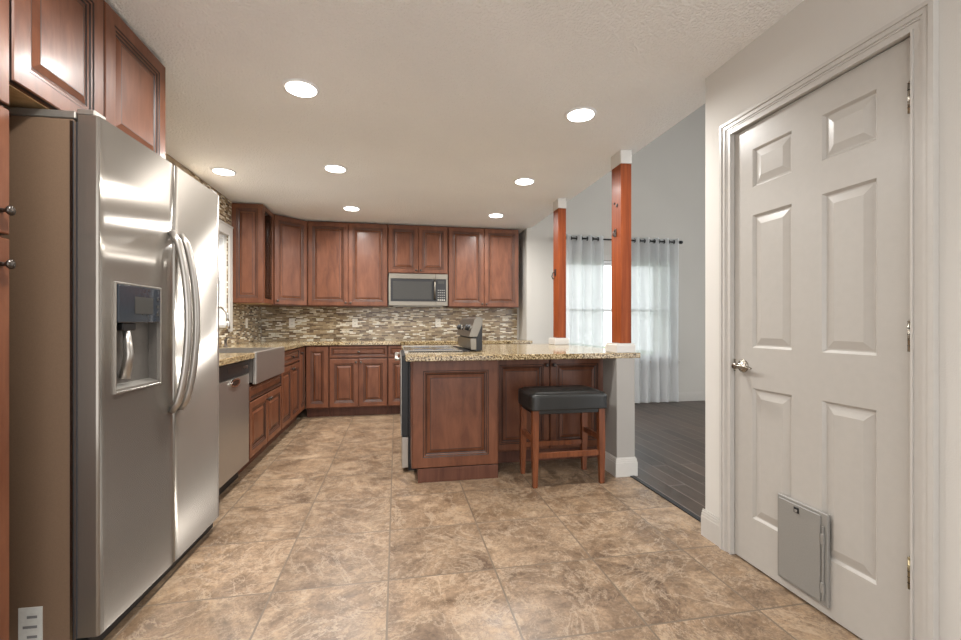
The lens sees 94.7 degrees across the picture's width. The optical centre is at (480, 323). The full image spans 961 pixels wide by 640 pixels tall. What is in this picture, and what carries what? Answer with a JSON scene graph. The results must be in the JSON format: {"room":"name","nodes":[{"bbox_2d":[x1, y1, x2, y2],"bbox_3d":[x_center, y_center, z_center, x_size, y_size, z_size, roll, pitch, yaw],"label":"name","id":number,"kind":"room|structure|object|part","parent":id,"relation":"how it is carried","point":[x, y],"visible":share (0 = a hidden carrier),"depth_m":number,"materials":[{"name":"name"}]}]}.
{"room":"kitchen","nodes":[
{"label":"kitchen","id":0,"kind":"room"},
{"bbox_2d":[219,232,245,345],"bbox_3d":[-2.210,-0.090,1.993,0.120,2.439,7.940,0,0,-11],"label":"wall","id":1,"kind":"structure","parent":0,"point":[225,236],"depth_m":4.62,"materials":[{"name":"beige paint"}]},
{"bbox_2d":[5,0,165,158],"bbox_3d":[-1.792,-1.016,1.730,0.598,0.564,0.910,0,0,-11],"label":"upper cabinet","id":2,"kind":"object","parent":1,"relation":"attached to","point":[68,55],"visible":0.71,"depth_m":1.67,"materials":[{"name":"brown wood"}]},
{"bbox_3d":[-1.463,-1.014,1.547,0.020,0.552,0.425,0,0,-11],"label":"door","id":3,"kind":"part","parent":2,"relation":"part of","materials":[{"name":"wood"}]},
{"bbox_3d":[-1.548,-1.014,1.995,0.020,0.552,0.471,0,0,-11],"label":"door","id":4,"kind":"part","parent":2,"relation":"part of","materials":[{"name":"wood"}]},
{"bbox_2d":[166,153,260,345],"bbox_3d":[-2.536,-0.546,4.063,0.010,1.524,3.489,0,0,-11],"label":"backsplash","id":5,"kind":"structure","parent":1,"relation":"attached to","point":[241,334],"depth_m":4.82,"materials":[{"name":"multicoloured tile"}]},
{"bbox_2d":[219,219,232,331],"bbox_3d":[-2.562,-0.475,4.008,0.160,1.110,1.410,0,0,-11],"label":"window","id":6,"kind":"structure","parent":1,"relation":"in","point":[225,228],"depth_m":4.59,"materials":[{"name":"plastic"}]},
{"bbox_3d":[-2.633,-0.247,4.305,0.030,0.452,0.558,0,0,-11],"label":"sash","id":7,"kind":"part","parent":6,"relation":"part of","materials":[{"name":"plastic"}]},
{"bbox_3d":[-2.596,-0.455,4.001,0.090,0.926,1.226,0,0,-11],"label":"frame","id":8,"kind":"part","parent":6,"relation":"part of","materials":[{"name":"plastic"}]},
{"bbox_2d":[232,203,273,304],"bbox_3d":[-2.550,-0.762,4.972,0.320,1.072,0.432,0,0,-11],"label":"upper cabinet","id":9,"kind":"object","parent":1,"relation":"attached to","point":[252,224],"visible":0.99,"depth_m":4.77,"materials":[{"name":"brown wood"}]},
{"bbox_3d":[-2.404,-0.762,5.010,0.004,0.960,0.299,0,0,-11],"label":"pane","id":10,"kind":"part","parent":9,"relation":"part of","materials":[{"name":"clear glass"}]},
{"bbox_3d":[-2.404,-0.762,5.010,0.020,1.064,0.409,0,0,-11],"label":"door","id":11,"kind":"part","parent":9,"relation":"part of","materials":[{"name":"brown wood"}]},
{"bbox_2d":[252,214,309,306],"bbox_3d":[-2.493,-0.762,5.522,0.636,1.072,0.657,0,0,-11],"label":"upper cabinet","id":12,"kind":"object","parent":1,"relation":"attached to","point":[290,234],"visible":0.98,"depth_m":5.39,"materials":[{"name":"brown wood"}]},
{"bbox_3d":[-2.308,-0.760,5.399,0.020,1.052,0.440,0,0,34],"label":"door","id":13,"kind":"part","parent":12,"relation":"part of","materials":[{"name":"wood"}]},
{"bbox_2d":[261,275,518,408],"bbox_3d":[-1.167,-0.090,6.170,3.485,2.439,0.120,0,0,-11],"label":"wall","id":14,"kind":"structure","parent":0,"point":[388,275],"depth_m":5.89,"materials":[{"name":"grey paint"}]},
{"bbox_2d":[308,221,387,307],"bbox_3d":[-1.717,-0.762,5.809,0.987,1.072,0.380,0,0,-11],"label":"upper cabinet","id":15,"kind":"object","parent":14,"relation":"attached to","point":[348,262],"visible":1,"depth_m":5.65,"materials":[{"name":"brown wood"}]},
{"bbox_3d":[-1.931,-0.760,5.618,0.484,1.052,0.020,0,0,-11],"label":"door","id":16,"kind":"part","parent":15,"relation":"part of","materials":[{"name":"wood"}]},
{"bbox_3d":[-1.449,-0.760,5.710,0.484,1.052,0.020,0,0,-11],"label":"door","id":17,"kind":"part","parent":15,"relation":"part of","materials":[{"name":"wood"}]},
{"bbox_2d":[262,306,516,340],"bbox_3d":[-1.164,-0.037,6.105,3.445,0.505,0.010,0,0,-11],"label":"backsplash","id":18,"kind":"structure","parent":14,"relation":"attached to","point":[311,323],"depth_m":6.07,"materials":[{"name":"multicoloured tile"}]},
{"bbox_2d":[289,318,294,326],"bbox_3d":[-2.488,-0.015,5.844,0.072,0.116,0.008,0,0,-11],"label":"wall outlet","id":19,"kind":"object","parent":18,"relation":"attached to","point":[291,320],"visible":1,"depth_m":5.84,"materials":[{"name":"plastic"}]},
{"bbox_2d":[352,319,357,326],"bbox_3d":[-1.698,-0.015,5.994,0.072,0.116,0.008,0,0,-11],"label":"wall outlet","id":20,"kind":"object","parent":18,"relation":"attached to","point":[354,321],"visible":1,"depth_m":5.99,"materials":[{"name":"plastic"}]},
{"bbox_2d":[435,319,440,326],"bbox_3d":[-0.595,-0.015,6.203,0.072,0.116,0.008,0,0,-11],"label":"wall outlet","id":21,"kind":"object","parent":18,"relation":"attached to","point":[437,321],"visible":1,"depth_m":6.20,"materials":[{"name":"plastic"}]},
{"bbox_2d":[388,224,447,274],"bbox_3d":[-0.845,-0.979,5.975,0.778,0.638,0.380,0,0,-11],"label":"upper cabinet","id":22,"kind":"object","parent":14,"relation":"attached to","point":[412,249],"visible":0.99,"depth_m":5.82,"materials":[{"name":"brown wood"}]},
{"bbox_3d":[-1.007,-0.977,5.793,0.380,0.618,0.020,0,0,-11],"label":"door","id":23,"kind":"part","parent":22,"relation":"part of","materials":[{"name":"wood"}]},
{"bbox_2d":[389,273,447,307],"bbox_3d":[-0.840,-0.442,5.947,0.764,0.428,0.408,0,0,-11],"label":"microwave","id":24,"kind":"object","parent":22,"relation":"attached to","point":[405,290],"visible":1,"depth_m":5.79,"materials":[{"name":"grey metal"}]},
{"bbox_3d":[-0.600,-0.449,5.809,0.024,0.268,0.049,0,0,-11],"label":"handle","id":25,"kind":"part","parent":24,"relation":"part of","materials":[{"name":"grey metal"}]},
{"bbox_3d":[-0.513,-0.448,5.852,0.157,0.416,0.021,0,0,-11],"label":"control panel","id":26,"kind":"part","parent":24,"relation":"part of","materials":[{"name":"grey metal"}]},
{"bbox_3d":[-0.628,-0.977,5.865,0.380,0.618,0.020,0,0,-11],"label":"door","id":27,"kind":"part","parent":22,"relation":"part of","materials":[{"name":"wood"}]},
{"bbox_2d":[445,227,518,307],"bbox_3d":[0.020,-0.762,6.139,0.974,1.072,0.380,0,0,-11],"label":"upper cabinet","id":28,"kind":"object","parent":14,"relation":"attached to","point":[483,263],"visible":0.99,"depth_m":5.98,"materials":[{"name":"brown wood"}]},
{"bbox_3d":[-0.190,-0.760,5.948,0.478,1.052,0.020,0,0,-11],"label":"door","id":29,"kind":"part","parent":28,"relation":"part of","materials":[{"name":"wood"}]},
{"bbox_3d":[0.285,-0.760,6.038,0.478,1.052,0.020,0,0,-11],"label":"door","id":30,"kind":"part","parent":28,"relation":"part of","materials":[{"name":"wood"}]},
{"bbox_2d":[105,0,803,232],"bbox_3d":[-0.471,-1.360,2.323,3.660,0.100,7.940,0,0,-11],"label":"ceiling","id":31,"kind":"structure","parent":0,"point":[432,110],"depth_m":2.48,"materials":[{"name":"white paint"}]},
{"bbox_2d":[210,167,236,175],"bbox_3d":[-2.201,-1.303,3.796,0.196,0.012,0.196,0,0,-11],"label":"recessed light","id":32,"kind":"object","parent":31,"relation":"in","point":[219,170],"visible":1,"depth_m":3.77,"materials":[{"name":"plastic"}]},
{"bbox_2d":[282,78,319,97],"bbox_3d":[-0.995,-1.303,2.458,0.196,0.012,0.196,0,0,-11],"label":"recessed light","id":33,"kind":"object","parent":31,"relation":"in","point":[294,86],"visible":1,"depth_m":2.44,"materials":[{"name":"plastic"}]},
{"bbox_2d":[323,164,346,172],"bbox_3d":[-1.220,-1.303,3.723,0.196,0.012,0.196,0,0,-11],"label":"recessed light","id":34,"kind":"object","parent":31,"relation":"in","point":[336,168],"visible":1,"depth_m":3.69,"materials":[{"name":"plastic"}]},
{"bbox_2d":[342,206,359,210],"bbox_3d":[-1.458,-1.303,5.006,0.196,0.012,0.196,0,0,-11],"label":"recessed light","id":35,"kind":"object","parent":31,"relation":"in","point":[350,208],"visible":1,"depth_m":4.97,"materials":[{"name":"plastic"}]},
{"bbox_2d":[488,213,503,217],"bbox_3d":[0.186,-1.303,5.328,0.196,0.012,0.196,0,0,-11],"label":"recessed light","id":36,"kind":"object","parent":31,"relation":"in","point":[494,215],"visible":1,"depth_m":5.30,"materials":[{"name":"plastic"}]},
{"bbox_2d":[514,177,534,184],"bbox_3d":[0.401,-1.303,4.056,0.196,0.012,0.196,0,0,-11],"label":"recessed light","id":37,"kind":"object","parent":31,"relation":"in","point":[525,180],"visible":1,"depth_m":4.03,"materials":[{"name":"plastic"}]},
{"bbox_2d":[565,106,596,121],"bbox_3d":[0.626,-1.303,2.765,0.196,0.012,0.196,0,0,-11],"label":"recessed light","id":38,"kind":"object","parent":31,"relation":"in","point":[578,114],"visible":1,"depth_m":2.74,"materials":[{"name":"plastic"}]},
{"bbox_2d":[103,401,861,639],"bbox_3d":[1.690,1.180,2.733,8.060,0.100,7.940,0,0,-11],"label":"floor","id":39,"kind":"structure","parent":0,"point":[325,534],"depth_m":2.14,"materials":[{"name":"tile"}]},
{"bbox_2d":[0,0,15,639],"bbox_3d":[-1.636,-0.085,0.990,0.630,2.427,0.594,0,0,-11],"label":"pantry cabinet","id":40,"kind":"object","parent":39,"relation":"on","point":[6,209],"visible":1,"depth_m":1.31,"materials":[{"name":"brown wood"}]},
{"bbox_3d":[-1.368,-0.972,1.042,0.020,0.636,0.582,0,0,-11],"label":"door","id":41,"kind":"part","parent":40,"relation":"part of","materials":[{"name":"wood"}]},
{"bbox_3d":[-1.368,-0.455,1.042,0.020,0.375,0.582,0,0,-11],"label":"door","id":42,"kind":"part","parent":40,"relation":"part of","materials":[{"name":"wood"}]},
{"bbox_3d":[-1.368,0.376,1.042,0.020,1.262,0.582,0,0,-11],"label":"door","id":43,"kind":"part","parent":40,"relation":"part of","materials":[{"name":"wood"}]},
{"bbox_3d":[-1.390,-0.334,1.302,0.032,0.029,0.030,0,0,-11],"label":"knob","id":44,"kind":"part","parent":40,"relation":"part of","materials":[{"name":"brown metal"}]},
{"bbox_3d":[-1.390,-0.176,1.302,0.032,0.029,0.030,0,0,-11],"label":"knob","id":45,"kind":"part","parent":40,"relation":"part of","materials":[{"name":"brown metal"}]},
{"bbox_2d":[3,106,218,639],"bbox_3d":[-1.671,0.198,1.940,0.784,1.855,0.973,0,0,-9],"label":"refrigerator","id":46,"kind":"object","parent":39,"relation":"on","point":[114,247],"visible":1,"depth_m":1.53,"materials":[{"name":"metal"}]},
{"bbox_3d":[-1.366,0.177,1.736,0.070,1.775,0.467,0,0,-9],"label":"freezer door","id":47,"kind":"part","parent":46,"relation":"part of","materials":[{"name":"silver metal"}]},
{"bbox_3d":[-1.335,0.050,1.729,0.016,0.406,0.298,0,0,-9],"label":"dispenser frame","id":48,"kind":"part","parent":46,"relation":"part of","materials":[{"name":"silver metal"}]},
{"bbox_3d":[-1.323,-0.010,1.952,0.092,0.804,0.038,0,0,-9],"label":"handle","id":49,"kind":"part","parent":46,"relation":"part of","materials":[{"name":"silver metal"}]},
{"bbox_3d":[-1.334,-0.010,2.027,0.092,0.804,0.038,0,0,-9],"label":"handle","id":50,"kind":"part","parent":46,"relation":"part of","materials":[{"name":"silver metal"}]},
{"bbox_3d":[-1.441,0.177,2.216,0.070,1.775,0.492,0,0,-9],"label":"door","id":51,"kind":"part","parent":46,"relation":"part of","materials":[{"name":"silver metal"}]},
{"bbox_2d":[219,360,248,494],"bbox_3d":[-1.942,0.695,2.925,0.604,0.866,0.606,0,0,-11],"label":"dishwasher","id":52,"kind":"object","parent":39,"relation":"on","point":[234,377],"visible":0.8,"depth_m":2.96,"materials":[{"name":"silver metal"}]},
{"bbox_3d":[-1.668,0.312,2.976,0.030,0.097,0.602,0,0,-11],"label":"control panel","id":53,"kind":"part","parent":52,"relation":"part of","materials":[{"name":"black plastic"}]},
{"bbox_3d":[-1.650,0.395,2.980,0.010,0.056,0.170,0,0,-11],"label":"latch handle","id":54,"kind":"part","parent":52,"relation":"part of","materials":[{"name":"silver metal"}]},
{"bbox_2d":[238,374,280,473],"bbox_3d":[-2.111,0.695,3.681,0.700,0.869,0.927,0,0,-11],"label":"base cabinet","id":55,"kind":"object","parent":39,"relation":"on","point":[265,396],"visible":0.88,"depth_m":3.66,"materials":[{"name":"brown wood"}]},
{"bbox_3d":[-1.765,0.795,3.513,0.020,0.420,0.454,0,0,-11],"label":"door","id":56,"kind":"part","parent":55,"relation":"part of","materials":[{"name":"wood"}]},
{"bbox_3d":[-1.808,0.522,3.739,0.020,0.104,0.914,0,0,-11],"label":"apron rail","id":57,"kind":"part","parent":55,"relation":"part of","materials":[{"name":"wood"}]},
{"bbox_3d":[-1.851,0.795,3.965,0.020,0.420,0.454,0,0,-11],"label":"door","id":58,"kind":"part","parent":55,"relation":"part of","materials":[{"name":"wood"}]},
{"bbox_2d":[271,348,299,442],"bbox_3d":[-2.272,0.694,4.533,0.700,0.871,0.797,0,0,-11],"label":"base cabinet","id":59,"kind":"object","parent":39,"relation":"on","point":[290,379],"visible":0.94,"depth_m":4.55,"materials":[{"name":"brown wood"}]},
{"bbox_3d":[-1.932,0.715,4.396,0.020,0.580,0.389,0,0,-11],"label":"door","id":60,"kind":"part","parent":59,"relation":"part of","materials":[{"name":"wood"}]},
{"bbox_3d":[-1.969,0.339,4.590,0.020,0.138,0.784,0,0,-11],"label":"drawer","id":61,"kind":"part","parent":59,"relation":"part of","materials":[{"name":"wood"}]},
{"bbox_3d":[-2.006,0.715,4.785,0.020,0.580,0.389,0,0,-11],"label":"door","id":62,"kind":"part","parent":59,"relation":"part of","materials":[{"name":"wood"}]},
{"bbox_2d":[291,347,304,423],"bbox_3d":[-2.374,0.694,5.069,0.700,0.871,0.285,0,0,-11],"label":"base cabinet","id":63,"kind":"object","parent":39,"relation":"on","point":[302,349],"visible":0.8,"depth_m":5.15,"materials":[{"name":"brown wood"}]},
{"bbox_3d":[-2.071,0.637,5.126,0.020,0.735,0.270,0,0,-11],"label":"door","id":64,"kind":"part","parent":63,"relation":"part of","materials":[{"name":"wood"}]},
{"bbox_2d":[306,345,329,416],"bbox_3d":[-2.016,0.694,5.617,0.265,0.871,0.648,0,0,-11],"label":"base cabinet","id":65,"kind":"object","parent":39,"relation":"on","point":[317,357],"visible":0.83,"depth_m":5.31,"materials":[{"name":"brown wood"}]},
{"bbox_2d":[329,345,387,415],"bbox_3d":[-1.540,0.694,5.691,0.690,0.871,0.680,0,0,-11],"label":"base cabinet","id":66,"kind":"object","parent":39,"relation":"on","point":[358,374],"visible":0.97,"depth_m":5.40,"materials":[{"name":"brown wood"}]},
{"bbox_3d":[-1.652,0.715,5.366,0.336,0.580,0.020,0,0,-11],"label":"door","id":67,"kind":"part","parent":66,"relation":"part of","materials":[{"name":"wood"}]},
{"bbox_3d":[-1.484,0.339,5.397,0.677,0.138,0.020,0,0,-11],"label":"drawer","id":68,"kind":"part","parent":66,"relation":"part of","materials":[{"name":"wood"}]},
{"bbox_3d":[-1.316,0.715,5.429,0.336,0.580,0.020,0,0,-11],"label":"door","id":69,"kind":"part","parent":66,"relation":"part of","materials":[{"name":"wood"}]},
{"bbox_2d":[219,339,532,366],"bbox_3d":[-0.824,0.236,4.387,3.471,0.040,3.488,0,0,-11],"label":"countertop","id":70,"kind":"structure","parent":66,"relation":"on","point":[224,358],"depth_m":5.37,"materials":[{"name":"beige stone"}]},
{"bbox_2d":[219,305,229,328],"bbox_3d":[-2.239,0.025,3.745,0.251,0.382,0.130,0,0,-11],"label":"faucet","id":71,"kind":"object","parent":70,"relation":"on","point":[220,307],"visible":0.41,"depth_m":3.72,"materials":[{"name":"silver metal"}]},
{"bbox_3d":[-2.228,-0.015,3.710,0.228,0.302,0.023,0,0,-11],"label":"spout","id":72,"kind":"part","parent":71,"relation":"part of","materials":[{"name":"silver metal"}]},
{"bbox_2d":[223,337,234,346],"bbox_3d":[-2.400,0.170,4.227,0.102,0.092,0.044,0,0,-11],"label":"soap dispenser","id":73,"kind":"object","parent":70,"relation":"on","point":[225,339],"visible":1,"depth_m":4.22,"materials":[{"name":"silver metal"}]},
{"bbox_2d":[219,347,283,383],"bbox_3d":[-2.015,0.334,3.704,0.509,0.243,0.856,0,0,-11],"label":"sink","id":74,"kind":"object","parent":70,"relation":"in","point":[268,362],"visible":0.44,"depth_m":3.70,"materials":[{"name":"silver metal"}]},
{"bbox_2d":[388,345,400,413],"bbox_3d":[-0.977,0.694,5.797,0.447,0.871,0.680,0,0,-11],"label":"base cabinet","id":75,"kind":"object","parent":39,"relation":"on","point":[393,365],"visible":0.18,"depth_m":5.47,"materials":[{"name":"brown wood"}]},
{"bbox_3d":[-0.921,0.715,5.504,0.434,0.580,0.020,0,0,-11],"label":"door","id":76,"kind":"part","parent":75,"relation":"part of","materials":[{"name":"wood"}]},
{"bbox_3d":[-0.921,0.339,5.504,0.434,0.138,0.020,0,0,-11],"label":"drawer","id":77,"kind":"part","parent":75,"relation":"part of","materials":[{"name":"wood"}]},
{"bbox_2d":[395,317,482,469],"bbox_3d":[-0.389,0.536,3.803,0.683,1.185,0.758,0,0,-11],"label":"range","id":78,"kind":"object","parent":39,"relation":"on","point":[469,329],"visible":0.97,"depth_m":3.48,"materials":[{"name":"silver metal"}]},
{"bbox_3d":[-0.702,0.270,3.745,0.046,0.026,0.658,0,0,-11],"label":"oven handle","id":79,"kind":"part","parent":78,"relation":"part of","materials":[{"name":"silver metal"}]},
{"bbox_3d":[-0.650,0.550,3.753,0.057,0.620,0.747,0,0,-11],"label":"oven door","id":80,"kind":"part","parent":78,"relation":"part of","materials":[{"name":"black plastic"}]},
{"bbox_3d":[-0.646,0.984,3.754,0.049,0.232,0.747,0,0,-11],"label":"storage drawer","id":81,"kind":"part","parent":78,"relation":"part of","materials":[{"name":"silver metal"}]},
{"bbox_2d":[403,345,469,352],"bbox_3d":[-0.401,0.214,3.801,0.512,0.020,0.758,0,0,-11],"label":"cooktop","id":82,"kind":"object","parent":78,"relation":"in","point":[449,348],"depth_m":3.63,"materials":[{"name":"black glass"}]},
{"bbox_2d":[410,360,497,482],"bbox_3d":[-0.203,0.693,3.318,0.628,0.872,0.256,0,0,-11],"label":"base cabinet","id":83,"kind":"object","parent":39,"relation":"on","point":[454,404],"visible":0.86,"depth_m":3.19,"materials":[{"name":"brown wood"}]},
{"bbox_2d":[498,359,602,462],"bbox_3d":[0.506,0.693,3.866,0.959,0.872,0.652,0,0,-11],"label":"base cabinet","id":84,"kind":"object","parent":39,"relation":"on","point":[513,375],"visible":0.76,"depth_m":3.58,"materials":[{"name":"brown wood"}]},
{"bbox_2d":[401,344,640,361],"bbox_3d":[0.197,0.236,3.928,1.755,0.040,1.555,0,0,-11],"label":"countertop","id":85,"kind":"structure","parent":84,"relation":"on","point":[489,351],"depth_m":3.27,"materials":[{"name":"beige stone"}]},
{"bbox_3d":[0.327,0.638,3.542,0.466,0.733,0.020,0,0,-11],"label":"door","id":86,"kind":"part","parent":84,"relation":"part of","materials":[{"name":"wood"}]},
{"bbox_3d":[0.790,0.638,3.630,0.466,0.733,0.020,0,0,-11],"label":"door","id":87,"kind":"part","parent":84,"relation":"part of","materials":[{"name":"wood"}]},
{"bbox_2d":[518,385,606,487],"bbox_3d":[0.590,0.797,3.252,0.566,0.664,0.364,0,0,-11],"label":"bar stool","id":88,"kind":"object","parent":39,"relation":"on","point":[582,399],"visible":1,"depth_m":3.12,"materials":[{"name":"black leather"}]},
{"bbox_3d":[0.323,0.862,3.350,0.046,0.534,0.046,0,0,-11],"label":"leg","id":89,"kind":"part","parent":88,"relation":"part of","materials":[{"name":"brown wood"}]},
{"bbox_3d":[0.377,0.862,3.062,0.046,0.534,0.046,0,0,-11],"label":"leg","id":90,"kind":"part","parent":88,"relation":"part of","materials":[{"name":"brown wood"}]},
{"bbox_3d":[0.590,0.610,3.252,0.524,0.030,0.316,0,0,-11],"label":"seat frame","id":91,"kind":"part","parent":88,"relation":"part of","materials":[{"name":"brown wood"}]},
{"bbox_2d":[518,385,606,410],"bbox_3d":[0.590,0.530,3.252,0.566,0.130,0.364,0,0,-11],"label":"seat cushion","id":92,"kind":"object","parent":88,"relation":"on","point":[564,397],"depth_m":3.10,"materials":[{"name":"black leather"}]},
{"bbox_3d":[0.802,0.862,3.441,0.046,0.534,0.046,0,0,-11],"label":"leg","id":93,"kind":"part","parent":88,"relation":"part of","materials":[{"name":"brown wood"}]},
{"bbox_3d":[0.856,0.862,3.153,0.046,0.534,0.046,0,0,-11],"label":"leg","id":94,"kind":"part","parent":88,"relation":"part of","materials":[{"name":"brown wood"}]},
{"bbox_2d":[603,150,637,476],"bbox_3d":[1.060,-0.090,3.389,0.176,2.438,0.235,0,0,-11],"label":"support column","id":95,"kind":"structure","parent":39,"relation":"on","point":[618,373],"depth_m":3.33,"materials":[{"name":"paint"}]},
{"bbox_3d":[1.082,-0.531,3.405,0.086,1.352,0.148,0,0,-11],"label":"post","id":96,"kind":"part","parent":95,"relation":"part of","materials":[{"name":"brown wood"}]},
{"bbox_3d":[1.060,1.060,3.389,0.175,0.139,0.235,0,0,-11],"label":"moulding","id":97,"kind":"part","parent":95,"relation":"part of","materials":[{"name":"white paint"}]},
{"bbox_2d":[549,198,568,344],"bbox_3d":[0.816,-0.090,4.676,0.176,2.438,0.235,0,0,-11],"label":"support column","id":98,"kind":"structure","parent":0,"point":[559,205],"depth_m":4.62,"materials":[{"name":"wood"}]},
{"bbox_3d":[0.838,-0.531,4.692,0.086,1.352,0.148,0,0,-11],"label":"post","id":99,"kind":"part","parent":98,"relation":"part of","materials":[{"name":"brown wood"}]},
{"bbox_2d":[519,104,704,391],"bbox_3d":[2.770,-1.871,6.714,4.455,5.999,0.520,0,0,-11],"label":"wall","id":100,"kind":"structure","parent":0,"point":[668,173],"depth_m":6.42,"materials":[{"name":"grey paint"}]},
{"bbox_2d":[572,237,682,243],"bbox_3d":[1.944,-1.171,6.230,1.950,0.059,0.119,0,0,-11],"label":"curtain rod","id":101,"kind":"object","parent":100,"relation":"attached to","point":[680,242],"visible":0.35,"depth_m":6.25,"materials":[{"name":"black metal"}]},
{"bbox_2d":[566,234,603,347],"bbox_3d":[1.410,-0.055,6.092,0.640,2.330,0.104,0,0,-11],"label":"curtain","id":102,"kind":"object","parent":101,"relation":"hanging from","point":[584,258],"visible":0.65,"depth_m":6.10,"materials":[{"name":"white fabric"}]},
{"bbox_2d":[631,237,678,402],"bbox_3d":[2.473,-0.055,6.296,0.765,2.330,0.108,0,0,-11],"label":"curtain","id":103,"kind":"object","parent":101,"relation":"hanging from","point":[654,265],"visible":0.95,"depth_m":6.29,"materials":[{"name":"white fabric"}]},
{"bbox_2d":[604,255,680,362],"bbox_3d":[1.946,-0.207,6.323,1.920,1.525,0.160,0,0,-11],"label":"window","id":104,"kind":"structure","parent":100,"relation":"in","point":[606,257],"depth_m":6.33,"materials":[{"name":"plastic"}]},
{"bbox_3d":[1.512,-0.523,6.289,0.813,0.692,0.030,0,0,-11],"label":"sash","id":105,"kind":"part","parent":104,"relation":"part of","materials":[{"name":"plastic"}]},
{"bbox_3d":[1.513,-0.523,6.288,0.747,0.626,0.004,0,0,-11],"label":"pane","id":106,"kind":"part","parent":104,"relation":"part of","materials":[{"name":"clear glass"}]},
{"bbox_2d":[640,392,704,402],"bbox_3d":[2.837,1.065,6.454,4.380,0.129,0.015,0,0,-11],"label":"baseboard","id":107,"kind":"structure","parent":100,"relation":"attached to","point":[683,396],"depth_m":6.50,"materials":[{"name":"white paint"}]},
{"bbox_2d":[630,475,700,521],"bbox_3d":[1.071,1.126,3.572,0.035,0.006,2.380,0,0,-11],"label":"trim","id":108,"kind":"structure","parent":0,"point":[670,500],"depth_m":2.83,"materials":[{"name":"brown wood"}]},
{"bbox_2d":[705,0,960,639],"bbox_3d":[1.604,-0.090,0.559,0.120,2.439,3.700,0,0,-11],"label":"wall","id":109,"kind":"structure","parent":0,"point":[813,32],"depth_m":1.53,"materials":[{"name":"beige paint"}]},
{"bbox_2d":[701,508,718,546],"bbox_3d":[1.342,1.060,1.942,0.151,0.139,0.916,0,0,-11],"label":"baseboard","id":110,"kind":"structure","parent":109,"relation":"attached to","point":[709,521],"depth_m":2.31,"materials":[{"name":"white paint"}]},
{"bbox_2d":[731,37,909,639],"bbox_3d":[1.303,0.098,1.791,0.098,2.048,0.774,0,0,-11],"label":"door","id":111,"kind":"structure","parent":109,"relation":"in","point":[821,365],"depth_m":1.69,"materials":[{"name":"white paint"}]},
{"bbox_3d":[1.231,0.200,2.076,0.062,0.062,0.129,0,0,-11],"label":"lever handle","id":112,"kind":"part","parent":111,"relation":"part of","materials":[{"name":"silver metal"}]},
{"bbox_3d":[1.297,0.906,1.798,0.009,0.333,0.206,0,0,-11],"label":"pet door panel","id":113,"kind":"part","parent":111,"relation":"part of","materials":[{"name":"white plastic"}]},
{"bbox_3d":[1.308,0.906,1.801,0.014,0.357,0.228,0,0,-11],"label":"pet door frame","id":114,"kind":"part","parent":111,"relation":"part of","materials":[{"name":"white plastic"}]},
{"bbox_2d":[719,0,938,639],"bbox_3d":[1.298,0.068,1.789,0.022,2.123,0.906,0,0,-11],"label":"trim","id":115,"kind":"structure","parent":109,"relation":"attached to","point":[921,22],"depth_m":1.39,"materials":[{"name":"white paint"}]}
]}

